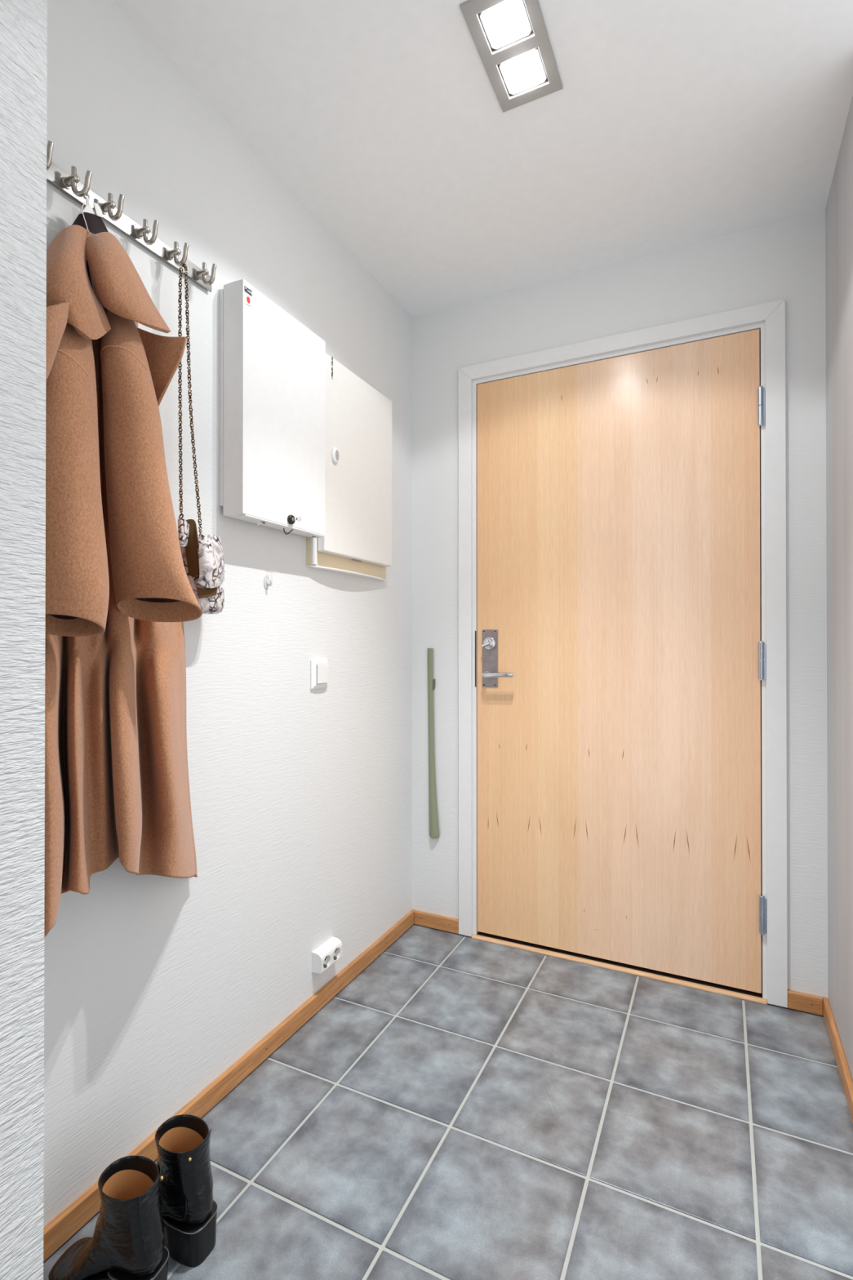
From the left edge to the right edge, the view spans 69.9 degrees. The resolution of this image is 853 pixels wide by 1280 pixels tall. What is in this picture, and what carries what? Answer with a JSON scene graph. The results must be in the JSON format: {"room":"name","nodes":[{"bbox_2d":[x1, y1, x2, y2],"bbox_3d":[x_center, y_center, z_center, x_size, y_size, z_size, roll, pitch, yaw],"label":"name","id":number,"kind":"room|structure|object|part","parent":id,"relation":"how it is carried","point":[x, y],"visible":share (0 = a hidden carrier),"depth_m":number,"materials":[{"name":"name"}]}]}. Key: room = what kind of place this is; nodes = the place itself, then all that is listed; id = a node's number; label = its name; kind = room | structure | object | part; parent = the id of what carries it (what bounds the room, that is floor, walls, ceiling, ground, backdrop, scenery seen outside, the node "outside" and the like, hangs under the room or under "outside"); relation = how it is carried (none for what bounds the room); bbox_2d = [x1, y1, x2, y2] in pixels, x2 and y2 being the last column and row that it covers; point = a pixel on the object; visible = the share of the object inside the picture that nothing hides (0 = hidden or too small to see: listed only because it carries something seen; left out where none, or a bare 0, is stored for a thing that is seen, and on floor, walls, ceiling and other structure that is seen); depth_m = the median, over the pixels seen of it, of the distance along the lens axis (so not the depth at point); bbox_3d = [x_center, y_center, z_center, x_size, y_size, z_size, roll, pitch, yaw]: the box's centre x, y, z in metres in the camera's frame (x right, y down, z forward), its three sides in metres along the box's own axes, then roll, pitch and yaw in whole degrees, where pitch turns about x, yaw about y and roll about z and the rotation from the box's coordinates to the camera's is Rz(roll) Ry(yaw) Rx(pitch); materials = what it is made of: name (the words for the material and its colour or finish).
{"room":"entrance hallway","nodes":[
{"label":"entrance hallway","id":0,"kind":"room"},
{"bbox_2d":[0,0,47,1279],"bbox_3d":[-1.032,-0.069,0.216,0.370,2.462,1.566,0,0,26],"label":"wall","id":1,"kind":"structure","parent":0,"point":[23,23],"depth_m":0.81,"materials":[{"name":"paint"}]},
{"bbox_2d":[43,0,412,1227],"bbox_3d":[-0.435,-0.061,1.760,0.100,2.462,1.734,0,0,26],"label":"wall","id":2,"kind":"structure","parent":0,"point":[155,986],"depth_m":1.52,"materials":[{"name":"paint"}]},
{"bbox_2d":[46,140,216,292],"bbox_3d":[-0.610,-0.845,1.210,0.068,0.055,0.536,0,0,26],"label":"coat rack","id":3,"kind":"object","parent":2,"relation":"attached to","point":[69,184],"visible":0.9,"depth_m":1.25,"materials":[{"name":"metal"}]},
{"bbox_3d":[-0.666,-0.846,1.064,0.040,0.055,0.009,0,0,23],"label":"hook rod","id":4,"kind":"part","parent":3,"relation":"part of","materials":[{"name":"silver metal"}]},
{"bbox_3d":[-0.637,-0.846,1.126,0.040,0.055,0.009,0,0,6],"label":"hook rod","id":5,"kind":"part","parent":3,"relation":"part of","materials":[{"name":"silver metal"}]},
{"bbox_3d":[-0.605,-0.846,1.189,0.040,0.055,0.009,0,0,21],"label":"hook rod","id":6,"kind":"part","parent":3,"relation":"part of","materials":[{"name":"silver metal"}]},
{"bbox_2d":[44,198,202,937],"bbox_3d":[-0.537,-0.139,1.133,0.264,1.369,0.509,0,0,26],"label":"coat","id":7,"kind":"object","parent":3,"relation":"hanging from","point":[120,596],"visible":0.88,"depth_m":1.05,"materials":[{"name":"fabric"}]},
{"bbox_3d":[-0.570,-0.845,1.261,0.040,0.055,0.009,0,0,23],"label":"hook rod","id":8,"kind":"part","parent":3,"relation":"part of","materials":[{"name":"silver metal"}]},
{"bbox_3d":[-0.536,-0.845,1.332,0.040,0.055,0.009,0,0,23],"label":"hook rod","id":9,"kind":"part","parent":3,"relation":"part of","materials":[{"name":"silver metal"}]},
{"bbox_2d":[177,263,225,614],"bbox_3d":[-0.506,-0.441,1.369,0.088,0.761,0.138,0,0,26],"label":"handbag","id":10,"kind":"object","parent":3,"relation":"hanging from","point":[202,557],"visible":0.98,"depth_m":1.33,"materials":[{"name":"leather"}]},
{"bbox_3d":[-0.536,-0.541,1.327,0.011,0.540,0.022,0,0,-29],"label":"chain","id":11,"kind":"part","parent":10,"relation":"part of","materials":[{"name":"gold metal"}]},
{"bbox_3d":[-0.511,-0.522,1.335,0.040,0.596,0.012,0,0,-28],"label":"chain","id":12,"kind":"part","parent":10,"relation":"part of","materials":[{"name":"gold metal"}]},
{"bbox_3d":[-0.500,-0.844,1.405,0.040,0.055,0.009,0,0,23],"label":"hook rod","id":13,"kind":"part","parent":3,"relation":"part of","materials":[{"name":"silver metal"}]},
{"bbox_2d":[43,909,414,1262],"bbox_3d":[-0.405,1.091,1.684,0.015,0.052,1.634,0,0,26],"label":"baseboard","id":14,"kind":"structure","parent":2,"relation":"attached to","point":[73,1217],"depth_m":1.53,"materials":[{"name":"brown wood"}]},
{"bbox_2d":[263,573,271,589],"bbox_3d":[-0.425,-0.158,1.646,0.020,0.041,0.021,0,0,26],"label":"hook","id":15,"kind":"object","parent":2,"relation":"attached to","point":[266,580],"visible":1,"depth_m":1.64,"materials":[{"name":"plastic"}]},
{"bbox_3d":[-0.425,-0.154,1.646,0.020,0.018,0.006,0,0,26],"label":"hook arm","id":16,"kind":"part","parent":15,"relation":"part of","materials":[{"name":"plastic"}]},
{"bbox_2d":[218,279,325,537],"bbox_3d":[-0.384,-0.577,1.628,0.110,0.584,0.346,0,0,26],"label":"electrical cabinet","id":17,"kind":"object","parent":2,"relation":"attached to","point":[272,387],"visible":1,"depth_m":1.56,"materials":[{"name":"white metal"}]},
{"bbox_3d":[-0.430,-0.593,1.646,0.012,0.531,0.340,0,0,26],"label":"plate","id":18,"kind":"part","parent":17,"relation":"part of","materials":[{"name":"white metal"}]},
{"bbox_2d":[310,658,328,688],"bbox_3d":[-0.321,0.103,1.857,0.020,0.089,0.083,0,0,26],"label":"light switch","id":19,"kind":"object","parent":2,"relation":"attached to","point":[318,668],"visible":1,"depth_m":1.84,"materials":[{"name":"white plastic"}]},
{"bbox_2d":[311,936,342,973],"bbox_3d":[-0.304,0.966,1.870,0.036,0.060,0.109,0,0,26],"label":"wall socket","id":20,"kind":"object","parent":2,"relation":"attached to","point":[323,957],"visible":1,"depth_m":1.85,"materials":[{"name":"white plastic"}]},
{"bbox_2d":[323,955,327,968],"bbox_3d":[-0.307,0.970,1.841,0.012,0.036,0.036,0,0,26],"label":"receptacle","id":21,"kind":"object","parent":20,"relation":"attached to","point":[325,957],"depth_m":1.84,"materials":[{"name":"white plastic"}]},
{"bbox_2d":[333,947,337,959],"bbox_3d":[-0.284,0.970,1.888,0.012,0.036,0.036,0,0,26],"label":"receptacle","id":22,"kind":"object","parent":20,"relation":"attached to","point":[335,948],"depth_m":1.89,"materials":[{"name":"white plastic"}]},
{"bbox_2d":[306,352,391,580],"bbox_3d":[-0.232,-0.540,1.999,0.060,0.648,0.448,0,0,26],"label":"electrical cabinet","id":23,"kind":"object","parent":2,"relation":"attached to","point":[357,541],"visible":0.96,"depth_m":1.96,"materials":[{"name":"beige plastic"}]},
{"bbox_3d":[-0.276,-0.561,1.852,0.010,0.049,0.033,0,0,26],"label":"door handle","id":24,"kind":"part","parent":23,"relation":"part of","materials":[{"name":"white plastic"}]},
{"bbox_2d":[43,924,852,1279],"bbox_3d":[-0.104,1.139,0.725,1.592,0.050,3.300,0,0,26],"label":"floor","id":25,"kind":"structure","parent":0,"point":[464,1107],"depth_m":1.37,"materials":[{"name":"tile"}]},
{"bbox_2d":[48,1155,168,1279],"bbox_3d":[-0.545,1.014,1.050,0.212,0.205,0.083,0,0,17],"label":"boot","id":26,"kind":"object","parent":25,"relation":"on","point":[126,1242],"visible":1,"depth_m":1.02,"materials":[{"name":"black leather"}]},
{"bbox_2d":[155,1114,217,1266],"bbox_3d":[-0.491,1.014,1.146,0.212,0.205,0.089,0,0,26],"label":"boot","id":27,"kind":"object","parent":25,"relation":"on","point":[188,1206],"visible":0.8,"depth_m":1.10,"materials":[{"name":"black leather"}]},
{"bbox_2d":[111,0,852,317],"bbox_3d":[-0.105,-1.347,0.737,1.592,0.100,3.300,0,0,26],"label":"ceiling","id":28,"kind":"structure","parent":0,"point":[672,124],"depth_m":1.53,"materials":[{"name":"paint"}]},
{"bbox_2d":[459,0,563,112],"bbox_3d":[0.193,-1.325,1.334,0.147,0.094,0.275,0,0,26],"label":"ceiling light","id":29,"kind":"object","parent":28,"relation":"attached to","point":[511,38],"visible":1,"depth_m":1.33,"materials":[{"name":"white metal"}]},
{"bbox_2d":[412,209,827,998],"bbox_3d":[0.592,-0.059,2.171,1.392,2.462,0.100,0,0,26],"label":"wall","id":30,"kind":"structure","parent":0,"point":[785,259],"depth_m":2.05,"materials":[{"name":"paint"}]},
{"bbox_2d":[427,648,439,838],"bbox_3d":[0.025,0.401,2.374,0.052,0.737,0.023,0,0,26],"label":"shoehorn","id":31,"kind":"object","parent":30,"relation":"hanging from","point":[433,817],"visible":1,"depth_m":2.37,"materials":[{"name":"green plastic"}]},
{"bbox_2d":[413,910,458,933],"bbox_3d":[0.039,1.095,2.369,0.190,0.052,0.015,0,0,26],"label":"baseboard","id":32,"kind":"structure","parent":30,"relation":"attached to","point":[421,918],"depth_m":2.36,"materials":[{"name":"brown wood"}]},
{"bbox_2d":[458,298,787,1007],"bbox_3d":[0.624,0.041,2.122,1.081,2.162,0.159,0,0,26],"label":"door","id":33,"kind":"structure","parent":30,"relation":"in","point":[623,675],"depth_m":2.07,"materials":[{"name":"wood"}]},
{"bbox_3d":[0.149,0.040,2.321,0.052,2.157,0.014,0,0,26],"label":"casing","id":34,"kind":"part","parent":33,"relation":"part of","materials":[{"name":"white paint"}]},
{"bbox_3d":[0.186,0.071,2.312,0.005,0.212,0.003,0,0,26],"label":"strike plate","id":35,"kind":"part","parent":33,"relation":"part of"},
{"bbox_3d":[0.238,0.069,2.286,0.062,0.215,0.004,0,0,26],"label":"lock plate","id":36,"kind":"part","parent":33,"relation":"part of","materials":[{"name":"grey metal"}]},
{"bbox_3d":[0.265,0.127,2.240,0.124,0.021,0.059,0,0,26],"label":"lever handle","id":37,"kind":"part","parent":33,"relation":"part of","materials":[{"name":"silver metal"}]},
{"bbox_3d":[0.627,1.117,2.123,0.949,0.009,0.054,0,0,26],"label":"threshold plate","id":38,"kind":"part","parent":33,"relation":"part of","materials":[{"name":"beige wood"}]},
{"bbox_3d":[0.612,-1.014,2.103,1.080,0.052,0.014,0,0,26],"label":"casing","id":39,"kind":"part","parent":33,"relation":"part of","materials":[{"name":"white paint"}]},
{"bbox_3d":[1.048,-0.720,1.897,0.010,0.109,0.003,0,0,26],"label":"hinge plate","id":40,"kind":"part","parent":33,"relation":"part of","materials":[{"name":"metal"}]},
{"bbox_3d":[1.048,0.069,1.893,0.010,0.106,0.003,0,0,26],"label":"hinge plate","id":41,"kind":"part","parent":33,"relation":"part of","materials":[{"name":"metal"}]},
{"bbox_3d":[1.048,0.855,1.889,0.010,0.107,0.003,0,0,26],"label":"hinge plate","id":42,"kind":"part","parent":33,"relation":"part of","materials":[{"name":"metal"}]},
{"bbox_3d":[1.074,0.038,1.874,0.054,2.157,0.014,0,0,26],"label":"casing","id":43,"kind":"part","parent":33,"relation":"part of","materials":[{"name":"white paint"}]},
{"bbox_2d":[787,989,822,1015],"bbox_3d":[1.140,1.092,1.837,0.091,0.052,0.015,0,0,26],"label":"baseboard","id":44,"kind":"structure","parent":30,"relation":"attached to","point":[806,1002],"depth_m":1.83,"materials":[{"name":"brown wood"}]},
{"bbox_2d":[825,95,852,1080],"bbox_3d":[1.141,-0.062,1.594,0.100,2.462,0.660,0,0,26],"label":"wall","id":45,"kind":"structure","parent":0,"point":[839,206],"depth_m":1.61,"materials":[{"name":"white paint"}]},
{"bbox_2d":[822,996,852,1123],"bbox_3d":[1.069,1.090,1.568,0.014,0.052,0.560,0,0,26],"label":"baseboard","id":46,"kind":"structure","parent":45,"relation":"attached to","point":[846,1077],"depth_m":1.58,"materials":[{"name":"brown wood"}]}
]}

